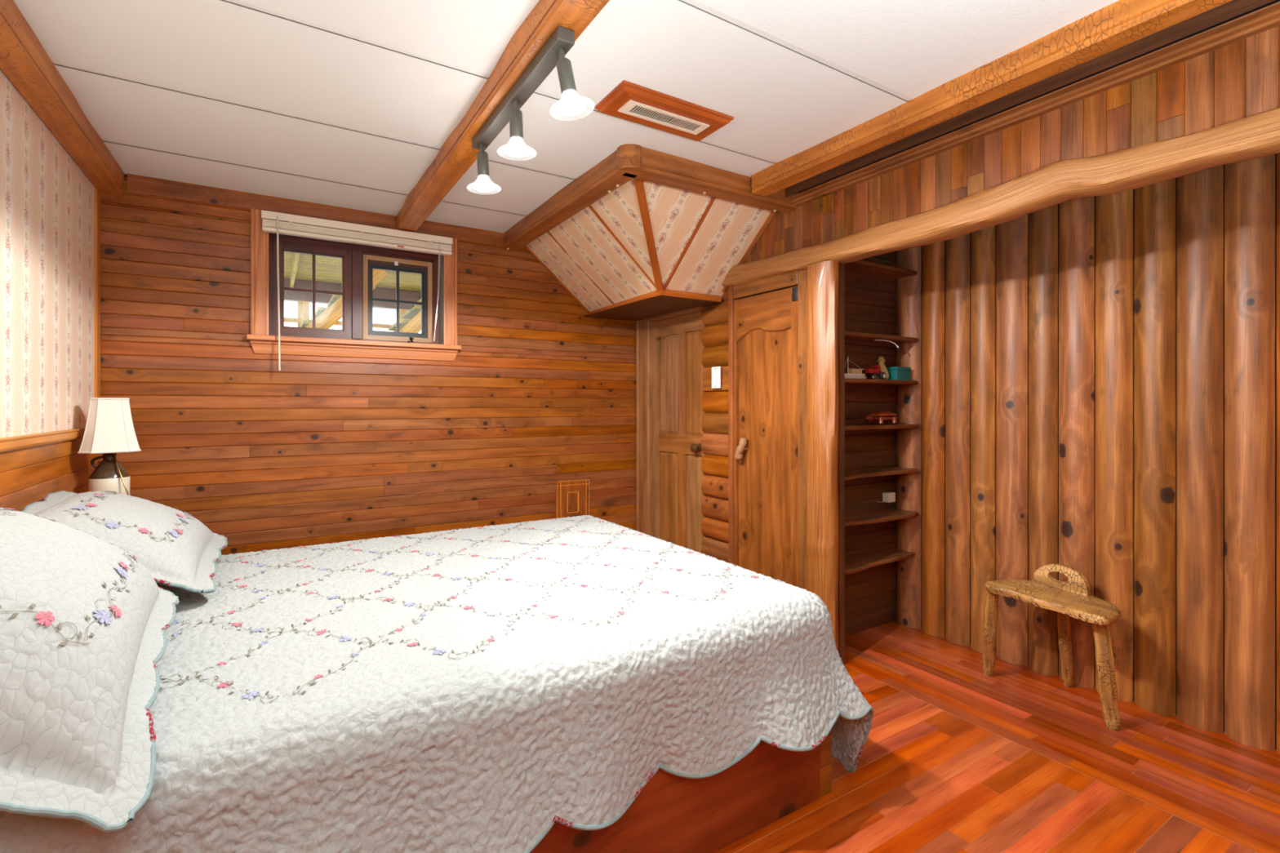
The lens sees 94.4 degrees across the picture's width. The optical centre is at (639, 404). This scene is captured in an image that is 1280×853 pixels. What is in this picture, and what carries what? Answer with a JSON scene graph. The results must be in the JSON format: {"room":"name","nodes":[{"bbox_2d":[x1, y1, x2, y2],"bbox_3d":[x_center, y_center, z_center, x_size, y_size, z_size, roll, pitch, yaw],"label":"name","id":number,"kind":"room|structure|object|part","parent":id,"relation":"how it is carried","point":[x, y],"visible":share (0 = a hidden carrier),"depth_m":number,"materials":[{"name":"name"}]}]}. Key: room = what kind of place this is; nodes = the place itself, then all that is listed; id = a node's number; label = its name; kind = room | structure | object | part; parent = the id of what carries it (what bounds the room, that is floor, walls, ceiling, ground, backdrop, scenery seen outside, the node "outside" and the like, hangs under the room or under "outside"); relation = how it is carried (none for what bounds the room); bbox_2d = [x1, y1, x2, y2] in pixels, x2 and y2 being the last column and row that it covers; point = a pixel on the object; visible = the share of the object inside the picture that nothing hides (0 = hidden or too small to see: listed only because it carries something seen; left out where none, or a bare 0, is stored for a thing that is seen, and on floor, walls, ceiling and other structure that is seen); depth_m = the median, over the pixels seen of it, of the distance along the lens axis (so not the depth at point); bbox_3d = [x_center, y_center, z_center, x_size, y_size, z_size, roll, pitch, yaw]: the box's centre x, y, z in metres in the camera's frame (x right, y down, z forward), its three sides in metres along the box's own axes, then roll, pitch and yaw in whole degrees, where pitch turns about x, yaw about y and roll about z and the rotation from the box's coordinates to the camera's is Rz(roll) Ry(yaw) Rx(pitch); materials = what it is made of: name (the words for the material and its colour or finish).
{"room":"bedroom","nodes":[
{"label":"bedroom","id":0,"kind":"room"},
{"bbox_2d":[0,68,97,511],"bbox_3d":[-1.037,0.070,0.379,0.100,2.160,5.340,0,0,-32],"label":"wall","id":1,"kind":"structure","parent":0,"point":[47,201],"depth_m":1.91,"materials":[{"name":"beige paper"}]},
{"bbox_2d":[0,427,84,452],"bbox_3d":[-0.970,0.110,0.387,0.022,0.036,5.084,0,0,-32],"label":"chair rail","id":2,"kind":"object","parent":1,"relation":"attached to","point":[10,443],"depth_m":1.84,"materials":[{"name":"brown wood"}]},
{"bbox_2d":[94,186,100,397],"bbox_3d":[-2.312,-0.413,2.526,0.009,1.010,0.058,0,0,-32],"label":"trim","id":3,"kind":"structure","parent":1,"relation":"attached to","point":[97,193],"depth_m":2.51,"materials":[{"name":"brown wood"}]},
{"bbox_2d":[97,174,635,555],"bbox_3d":[-0.875,0.070,3.547,3.729,2.160,0.145,0,0,-32],"label":"wall","id":4,"kind":"structure","parent":0,"point":[538,393],"depth_m":3.05,"materials":[{"name":"brown wood"}]},
{"bbox_2d":[127,173,528,249],"bbox_3d":[-1.129,-0.973,3.292,2.630,0.075,0.018,0,0,-32],"label":"trim","id":5,"kind":"structure","parent":4,"relation":"attached to","point":[136,184],"depth_m":2.91,"materials":[{"name":"brown wood"}]},
{"bbox_2d":[246,208,461,361],"bbox_3d":[-1.480,-0.590,3.144,1.005,0.693,0.198,0,0,-32],"label":"window","id":6,"kind":"structure","parent":4,"relation":"in","point":[357,338],"depth_m":3.16,"materials":[{"name":"brown wood"}]},
{"bbox_3d":[-1.701,-0.591,3.091,0.358,0.475,0.030,0,0,-32],"label":"sash","id":7,"kind":"part","parent":6,"relation":"part of","materials":[{"name":"brown wood"}]},
{"bbox_3d":[-1.475,-0.321,3.135,1.005,0.024,0.178,0,0,-32],"label":"sill","id":8,"kind":"part","parent":6,"relation":"part of","materials":[{"name":"brown wood"}]},
{"bbox_3d":[-1.516,-0.592,3.202,0.829,0.517,0.062,0,0,-32],"label":"frame","id":9,"kind":"part","parent":6,"relation":"part of","materials":[{"name":"brown wood"}]},
{"bbox_2d":[261,209,452,370],"bbox_3d":[-1.423,-0.543,3.055,0.893,0.760,0.054,0,0,-32],"label":"window blind","id":10,"kind":"object","parent":6,"relation":"attached to","point":[273,222],"visible":1,"depth_m":3.01,"materials":[{"name":"beige plastic"}]},
{"bbox_3d":[-1.426,-0.838,3.061,0.887,0.017,0.040,0,0,-32],"label":"rail","id":11,"kind":"part","parent":10,"relation":"part of","materials":[{"name":"beige plastic"}]},
{"bbox_3d":[-1.110,-0.620,3.234,0.035,0.550,0.003,0,0,-26],"label":"lift cord","id":12,"kind":"part","parent":10,"relation":"part of","materials":[{"name":"white fabric"}]},
{"bbox_3d":[-1.343,-0.582,3.294,0.361,0.457,0.016,0,0,-32],"label":"screen frame","id":13,"kind":"part","parent":6,"relation":"part of","materials":[{"name":"brown wood"}]},
{"bbox_3d":[-1.356,-0.577,3.315,0.314,0.397,0.030,0,0,-32],"label":"sash","id":14,"kind":"part","parent":6,"relation":"part of","materials":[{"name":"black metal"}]},
{"bbox_2d":[555,479,589,518],"bbox_3d":[-0.422,0.814,3.738,0.228,0.672,0.008,0,0,-32],"label":"access panel","id":15,"kind":"object","parent":4,"relation":"attached to","point":[572,497],"visible":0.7,"depth_m":3.73,"materials":[{"name":"brown wood"}]},
{"bbox_2d":[13,0,1118,232],"bbox_3d":[0.487,-1.013,1.365,3.729,0.006,5.200,0,0,-32],"label":"ceiling","id":16,"kind":"structure","parent":0,"point":[346,104],"depth_m":1.84,"materials":[{"name":"white painted smooth ceiling board"}]},
{"bbox_2d":[0,0,124,195],"bbox_3d":[-0.946,-0.963,0.410,0.091,0.099,5.098,0,0,-32],"label":"ceiling beam","id":17,"kind":"structure","parent":16,"relation":"attached to","point":[24,60],"depth_m":1.80,"materials":[{"name":"brown wood"}]},
{"bbox_2d":[395,0,609,232],"bbox_3d":[0.081,-0.972,1.041,0.114,0.081,5.080,0,0,-32],"label":"ceiling beam","id":18,"kind":"structure","parent":16,"relation":"attached to","point":[456,155],"depth_m":1.84,"materials":[{"name":"brown wood"}]},
{"bbox_2d":[466,26,594,194],"bbox_3d":[-0.358,-0.835,1.774,0.144,0.193,0.772,0,0,-32],"label":"track light","id":19,"kind":"object","parent":18,"relation":"attached to","point":[552,54],"visible":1,"depth_m":1.69,"materials":[{"name":"grey metal"}]},
{"bbox_3d":[-0.545,-0.883,2.048,0.018,0.036,0.017,0,0,-32],"label":"stem","id":20,"kind":"part","parent":19,"relation":"part of","materials":[{"name":"grey metal"}]},
{"bbox_2d":[476,151,488,178],"bbox_3d":[-0.542,-0.829,2.048,0.041,0.084,0.040,0,0,-32],"label":"socket","id":21,"kind":"object","parent":19,"relation":"attached to","point":[482,162],"depth_m":2.03,"materials":[{"name":"grey metal"}]},
{"bbox_3d":[-0.369,-0.883,1.757,0.017,0.036,0.017,0,0,-32],"label":"stem","id":22,"kind":"part","parent":19,"relation":"part of","materials":[{"name":"grey metal"}]},
{"bbox_2d":[509,108,523,142],"bbox_3d":[-0.367,-0.829,1.757,0.040,0.084,0.039,0,0,-32],"label":"socket","id":23,"kind":"object","parent":19,"relation":"attached to","point":[516,129],"depth_m":1.74,"materials":[{"name":"grey metal"}]},
{"bbox_3d":[-0.198,-0.883,1.504,0.022,0.037,0.017,0,0,-2],"label":"stem","id":24,"kind":"part","parent":19,"relation":"part of","materials":[{"name":"grey metal"}]},
{"bbox_2d":[555,57,576,95],"bbox_3d":[-0.187,-0.830,1.504,0.052,0.088,0.039,0,0,4],"label":"socket","id":25,"kind":"object","parent":19,"relation":"attached to","point":[566,81],"depth_m":1.49,"materials":[{"name":"grey metal"}]},
{"bbox_2d":[594,80,733,141],"bbox_3d":[0.088,-0.997,2.043,0.448,0.026,0.194,0,0,-32],"label":"ceiling vent","id":26,"kind":"object","parent":16,"relation":"in","point":[627,96],"visible":1,"depth_m":2.00,"materials":[{"name":"brown wood"}]},
{"bbox_2d":[617,99,710,134],"bbox_3d":[0.086,-0.986,2.041,0.328,0.004,0.080,0,0,-32],"label":"grille","id":27,"kind":"object","parent":26,"relation":"attached to","point":[700,126],"depth_m":2.03,"materials":[{"name":"metal"}]},
{"bbox_2d":[751,0,1231,196],"bbox_3d":[1.495,-0.972,1.083,0.094,0.081,3.655,0,0,-32],"label":"ceiling beam","id":28,"kind":"structure","parent":16,"relation":"attached to","point":[1121,23],"depth_m":1.74,"materials":[{"name":"brown wood"}]},
{"bbox_2d":[502,143,797,320],"bbox_3d":[-0.024,-0.787,3.143,0.973,0.450,1.442,0,0,-32],"label":"ceiling","id":29,"kind":"structure","parent":0,"point":[643,233],"depth_m":2.90,"materials":[{"name":"paper"}]},
{"bbox_3d":[-0.168,-0.786,3.122,0.470,0.397,1.325,0,0,-32],"label":"wallpaper panel","id":30,"kind":"part","parent":29,"relation":"part of","materials":[{"name":"beige paper"}]},
{"bbox_3d":[0.042,-0.782,2.737,0.036,0.407,0.646,0,0,11],"label":"corner moulding","id":31,"kind":"part","parent":29,"relation":"part of","materials":[{"name":"brown wood"}]},
{"bbox_3d":[0.224,-0.786,2.857,0.855,0.397,0.460,0,0,-32],"label":"wallpaper panel","id":32,"kind":"part","parent":29,"relation":"part of","materials":[{"name":"beige paper"}]},
{"bbox_2d":[837,250,896,665],"bbox_3d":[1.121,0.100,2.904,0.744,2.100,0.260,0,0,-32],"label":"wall","id":33,"kind":"structure","parent":0,"point":[867,597],"depth_m":3.02,"materials":[{"name":"brown wood"}]},
{"bbox_2d":[844,259,919,575],"bbox_3d":[1.114,0.058,2.898,0.654,1.480,0.163,0,0,-32],"label":"corner shelves","id":34,"kind":"object","parent":33,"relation":"attached to","point":[854,564],"visible":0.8,"depth_m":2.92,"materials":[{"name":"brown wood"}]},
{"bbox_2d":[844,356,865,378],"bbox_3d":[1.018,-0.175,2.828,0.172,0.105,0.044,0,0,-32],"label":"boat","id":35,"kind":"object","parent":34,"relation":"on","point":[852,373],"visible":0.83,"depth_m":2.81,"materials":[{"name":"white wood"}]},
{"bbox_2d":[865,363,886,379],"bbox_3d":[1.147,-0.161,2.909,0.102,0.078,0.068,0,0,-32],"label":"tractor","id":36,"kind":"object","parent":34,"relation":"on","point":[873,372],"visible":0.84,"depth_m":2.90,"materials":[{"name":"red paint"}]},
{"bbox_3d":[1.114,0.768,2.898,0.654,0.020,0.163,0,0,-32],"label":"shelf","id":37,"kind":"part","parent":34,"relation":"part of","materials":[{"name":"brown wood"}]},
{"bbox_3d":[1.108,-0.672,2.906,0.654,0.020,0.142,0,0,-32],"label":"shelf","id":38,"kind":"part","parent":34,"relation":"part of","materials":[{"name":"brown wood"}]},
{"bbox_2d":[864,411,898,424],"bbox_3d":[1.190,0.065,2.932,0.265,0.065,0.097,0,0,-32],"label":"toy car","id":39,"kind":"object","parent":34,"relation":"on","point":[881,417],"visible":1,"depth_m":2.90,"materials":[{"name":"brown wood"}]},
{"bbox_3d":[1.169,0.080,2.880,0.032,0.036,0.030,0,0,-32],"label":"leg","id":40,"kind":"part","parent":39,"relation":"part of","materials":[{"name":"brown wood"}]},
{"bbox_3d":[1.204,0.044,2.944,0.196,0.022,0.086,0,0,-32],"label":"shell lid","id":41,"kind":"part","parent":39,"relation":"part of","materials":[{"name":"brown wood"}]},
{"bbox_3d":[1.258,0.080,2.936,0.032,0.036,0.030,0,0,-32],"label":"leg","id":42,"kind":"part","parent":39,"relation":"part of","materials":[{"name":"brown wood"}]},
{"bbox_3d":[1.111,-0.112,2.903,0.654,0.020,0.151,0,0,-32],"label":"shelf","id":43,"kind":"part","parent":34,"relation":"part of","materials":[{"name":"brown wood"}]},
{"bbox_3d":[1.110,-0.330,2.904,0.654,0.020,0.149,0,0,-32],"label":"shelf","id":44,"kind":"part","parent":34,"relation":"part of","materials":[{"name":"brown wood"}]},
{"bbox_3d":[1.113,0.558,2.900,0.654,0.020,0.158,0,0,-32],"label":"shelf","id":45,"kind":"part","parent":34,"relation":"part of","materials":[{"name":"brown wood"}]},
{"bbox_3d":[1.113,0.338,2.899,0.654,0.020,0.160,0,0,-32],"label":"shelf","id":46,"kind":"part","parent":34,"relation":"part of","materials":[{"name":"brown wood"}]},
{"bbox_3d":[1.111,0.110,2.902,0.654,0.020,0.153,0,0,-32],"label":"shelf","id":47,"kind":"part","parent":34,"relation":"part of","materials":[{"name":"brown wood"}]},
{"bbox_2d":[876,356,888,379],"bbox_3d":[1.215,-0.181,2.986,0.076,0.118,0.076,0,0,-32],"label":"figurine","id":48,"kind":"object","parent":34,"relation":"on","point":[881,360],"visible":0.66,"depth_m":2.97,"materials":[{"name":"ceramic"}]},
{"bbox_2d":[874,339,898,347],"bbox_3d":[1.221,-0.300,2.927,0.139,0.038,0.012,0,0,-16],"label":"cable","id":49,"kind":"object","parent":34,"relation":"hanging from","point":[897,346],"visible":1,"depth_m":2.92,"materials":[{"name":"white plastic"}]},
{"bbox_2d":[886,366,911,380],"bbox_3d":[1.314,-0.156,3.013,0.114,0.068,0.064,0,0,-32],"label":"box","id":50,"kind":"object","parent":34,"relation":"on","point":[902,373],"visible":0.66,"depth_m":2.98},
{"bbox_3d":[1.314,-0.182,3.013,0.114,0.016,0.064,0,0,-32],"label":"lid","id":51,"kind":"part","parent":50,"relation":"part of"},
{"bbox_2d":[877,491,895,502],"bbox_3d":[1.267,0.482,3.069,0.130,0.049,0.035,0,0,-32],"label":"wall outlet","id":52,"kind":"object","parent":33,"relation":"attached to","point":[887,497],"visible":1,"depth_m":3.07,"materials":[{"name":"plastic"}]},
{"bbox_2d":[701,0,1279,562],"bbox_3d":[1.366,0.122,1.899,0.124,2.265,5.224,0,0,-32],"label":"wall","id":53,"kind":"structure","parent":0,"point":[1240,79],"depth_m":2.00,"materials":[{"name":"brown wood"}]},
{"bbox_2d":[635,306,705,553],"bbox_3d":[0.176,0.286,3.703,0.093,1.728,0.688,0,0,-32],"label":"door","id":54,"kind":"structure","parent":53,"relation":"in","point":[669,412],"depth_m":3.71,"materials":[{"name":"brown wood"}]},
{"bbox_3d":[0.182,-0.126,3.736,0.008,0.620,0.210,0,0,-32],"label":"panel","id":55,"kind":"part","parent":54,"relation":"part of","materials":[{"name":"brown wood"}]},
{"bbox_3d":[0.182,0.644,3.736,0.008,0.692,0.210,0,0,-32],"label":"panel","id":56,"kind":"part","parent":54,"relation":"part of","materials":[{"name":"brown wood"}]},
{"bbox_3d":[0.322,-0.126,3.511,0.008,0.620,0.173,0,0,-32],"label":"panel","id":57,"kind":"part","parent":54,"relation":"part of","materials":[{"name":"brown wood"}]},
{"bbox_3d":[0.322,0.644,3.511,0.008,0.692,0.173,0,0,-32],"label":"panel","id":58,"kind":"part","parent":54,"relation":"part of","materials":[{"name":"brown wood"}]},
{"bbox_3d":[0.324,0.250,3.434,0.061,0.052,0.052,0,0,-32],"label":"knob","id":59,"kind":"part","parent":54,"relation":"part of","materials":[{"name":"gold metal"}]},
{"bbox_2d":[711,366,720,388],"bbox_3d":[0.421,-0.150,3.286,0.010,0.120,0.074,0,0,-32],"label":"light switch","id":60,"kind":"object","parent":53,"relation":"attached to","point":[716,371],"visible":1,"depth_m":3.27,"materials":[{"name":"white plastic"}]},
{"bbox_2d":[728,268,807,589],"bbox_3d":[0.635,0.255,2.942,0.100,1.790,0.573,0,0,-32],"label":"door","id":61,"kind":"structure","parent":53,"relation":"in","point":[767,317],"depth_m":2.95,"materials":[{"name":"brown wood"}]},
{"bbox_3d":[0.530,0.228,3.079,0.068,0.111,0.067,0,0,-32],"label":"handle","id":62,"kind":"part","parent":61,"relation":"part of","materials":[{"name":"beige wood"}]},
{"bbox_3d":[0.622,-0.442,2.981,0.015,0.228,0.384,0,0,-32],"label":"rail","id":63,"kind":"part","parent":61,"relation":"part of","materials":[{"name":"brown wood"}]},
{"bbox_3d":[0.644,0.317,2.981,0.025,1.626,0.451,0,0,-32],"label":"panel","id":64,"kind":"part","parent":61,"relation":"part of","materials":[{"name":"brown wood"}]},
{"bbox_2d":[721,107,1279,287],"bbox_3d":[1.583,-0.686,1.452,0.134,0.145,4.148,0,0,-32],"label":"header beam","id":65,"kind":"structure","parent":53,"relation":"attached to","point":[1256,135],"depth_m":1.85,"materials":[{"name":"brown wood"}]},
{"bbox_2d":[785,0,1279,206],"bbox_3d":[1.674,-0.970,1.218,0.090,0.076,3.695,0,0,-32],"label":"trim","id":66,"kind":"structure","parent":53,"relation":"attached to","point":[1266,18],"depth_m":1.80,"materials":[{"name":"brown wood"}]},
{"bbox_2d":[713,620,1279,852],"bbox_3d":[0.498,1.175,1.347,3.729,0.050,5.241,0,0,-32],"label":"floor","id":67,"kind":"structure","parent":0,"point":[955,757],"depth_m":1.83,"materials":[{"name":"brown wood"}]},
{"bbox_2d":[530,730,831,852],"bbox_3d":[-0.689,0.873,1.862,2.021,0.555,1.511,0,0,-32],"label":"bed","id":68,"kind":"object","parent":67,"relation":"on","point":[672,813],"visible":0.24,"depth_m":1.52,"materials":[{"name":"quilted white cotton"},{"name":"reddish stained wood"}]},
{"bbox_2d":[0,515,873,852],"bbox_3d":[-0.645,0.836,1.870,2.124,0.587,1.716,0,0,-32],"label":"quilt","id":69,"kind":"object","parent":68,"relation":"on","point":[473,690],"visible":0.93,"depth_m":1.35,"materials":[{"name":"white fabric"}]},
{"bbox_2d":[0,507,179,832],"bbox_3d":[-1.141,0.402,1.065,0.465,0.398,0.879,0,0,-36],"label":"pillow","id":70,"kind":"object","parent":69,"relation":"on","point":[83,623],"visible":1,"depth_m":0.91,"materials":[{"name":"white fabric"}]},
{"bbox_3d":[-1.144,0.408,1.064,0.455,0.384,0.870,0,0,-36],"label":"panel","id":71,"kind":"part","parent":70,"relation":"part of","materials":[{"name":"white fabric"}]},
{"bbox_2d":[19,490,227,593],"bbox_3d":[-1.565,0.394,1.807,0.489,0.248,0.800,0,0,-32],"label":"pillow","id":72,"kind":"object","parent":69,"relation":"on","point":[177,549],"visible":0.78,"depth_m":1.67,"materials":[{"name":"white fabric"}]},
{"bbox_2d":[806,260,839,653],"bbox_3d":[0.808,0.263,2.629,0.079,1.775,0.140,0,0,-32],"label":"wooden post","id":73,"kind":"object","parent":67,"relation":"on","point":[823,277],"visible":0.86,"depth_m":2.59,"materials":[{"name":"brown wood"}]},
{"bbox_2d":[982,564,1120,730],"bbox_3d":[1.619,0.897,2.333,0.344,0.512,0.495,0,0,-32],"label":"stool","id":74,"kind":"object","parent":67,"relation":"on","point":[1072,597],"visible":1,"depth_m":2.29,"materials":[{"name":"brown wood"}]},
{"bbox_3d":[1.456,0.953,2.465,0.051,0.401,0.145,0,0,21],"label":"leg","id":75,"kind":"part","parent":74,"relation":"part of","materials":[{"name":"brown wood"}]},
{"bbox_3d":[1.602,0.746,2.295,0.276,0.042,0.449,0,0,-32],"label":"seat","id":76,"kind":"part","parent":74,"relation":"part of","materials":[{"name":"brown wood"}]},
{"bbox_3d":[1.680,0.689,2.366,0.037,0.095,0.195,0,0,-32],"label":"handle","id":77,"kind":"part","parent":74,"relation":"part of","materials":[{"name":"beige wood"}]},
{"bbox_3d":[1.710,0.953,2.384,0.048,0.400,0.139,0,0,44],"label":"leg","id":78,"kind":"part","parent":74,"relation":"part of","materials":[{"name":"brown wood"}]},
{"bbox_3d":[1.664,0.955,2.113,0.083,0.396,0.059,0,0,28],"label":"leg","id":79,"kind":"part","parent":74,"relation":"part of","materials":[{"name":"brown wood"}]},
{"bbox_3d":[-2.056,0.800,2.341,0.210,0.700,0.350,0,0,-32],"label":"nightstand","id":80,"kind":"object","parent":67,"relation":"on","visible":0},
{"bbox_2d":[77,397,141,495],"bbox_3d":[-2.029,0.212,2.274,0.188,0.476,0.215,0,0,-44],"label":"table lamp","id":81,"kind":"object","parent":80,"relation":"on","point":[109,430],"visible":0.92,"depth_m":2.24,"materials":[{"name":"white fabric"}]},
{"bbox_3d":[-2.076,0.230,2.269,0.042,0.070,0.010,0,0,-25],"label":"jug handle","id":82,"kind":"part","parent":81,"relation":"part of","materials":[{"name":"brown ceramic"}]},
{"bbox_3d":[-2.044,0.078,2.284,0.172,0.200,0.172,0,0,-44],"label":"lamp shade","id":83,"kind":"part","parent":81,"relation":"part of","materials":[{"name":"white fabric"}]},
{"bbox_3d":[-2.044,0.078,2.284,0.180,0.207,0.180,0,0,-44],"label":"shade trim","id":84,"kind":"part","parent":81,"relation":"part of","materials":[{"name":"white fabric"}]},
{"bbox_3d":[-1.959,0.320,2.264,0.140,0.259,0.021,0,0,8],"label":"cord","id":85,"kind":"part","parent":81,"relation":"part of","materials":[{"name":"beige plastic"}]},
{"bbox_2d":[895,152,1279,754],"bbox_3d":[2.348,0.070,1.642,0.138,2.160,3.900,0,0,-32],"label":"wall","id":86,"kind":"structure","parent":0,"point":[1096,394],"depth_m":2.30,"materials":[{"name":"brown wood"}]},
{"label":"outside","id":87,"kind":"structure","parent":0,"visible":0},
{"bbox_3d":[-3.386,0.100,8.260,15.000,0.200,10.400,0,0,-32],"label":"ground","id":88,"kind":"structure","parent":87,"visible":0},
{"bbox_2d":[284,252,421,333],"bbox_3d":[-1.698,-0.877,7.444,11.000,2.055,6.428,0,0,-32],"label":"deck","id":89,"kind":"object","parent":88,"relation":"on","point":[297,267],"visible":0.07,"depth_m":8.70,"materials":[{"name":"brown wood"}]},
{"bbox_3d":[-5.077,-0.700,8.938,0.150,1.700,0.140,0,0,-32],"label":"post","id":90,"kind":"part","parent":89,"relation":"part of","materials":[{"name":"brown wood"}]},
{"bbox_3d":[-3.311,-1.260,10.028,11.000,0.060,0.080,0,0,-32],"label":"rail","id":91,"kind":"part","parent":89,"relation":"part of","materials":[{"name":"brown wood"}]},
{"bbox_3d":[-3.889,-0.700,9.679,0.150,1.700,0.140,0,0,-32],"label":"post","id":92,"kind":"part","parent":89,"relation":"part of","materials":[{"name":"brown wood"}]}
]}

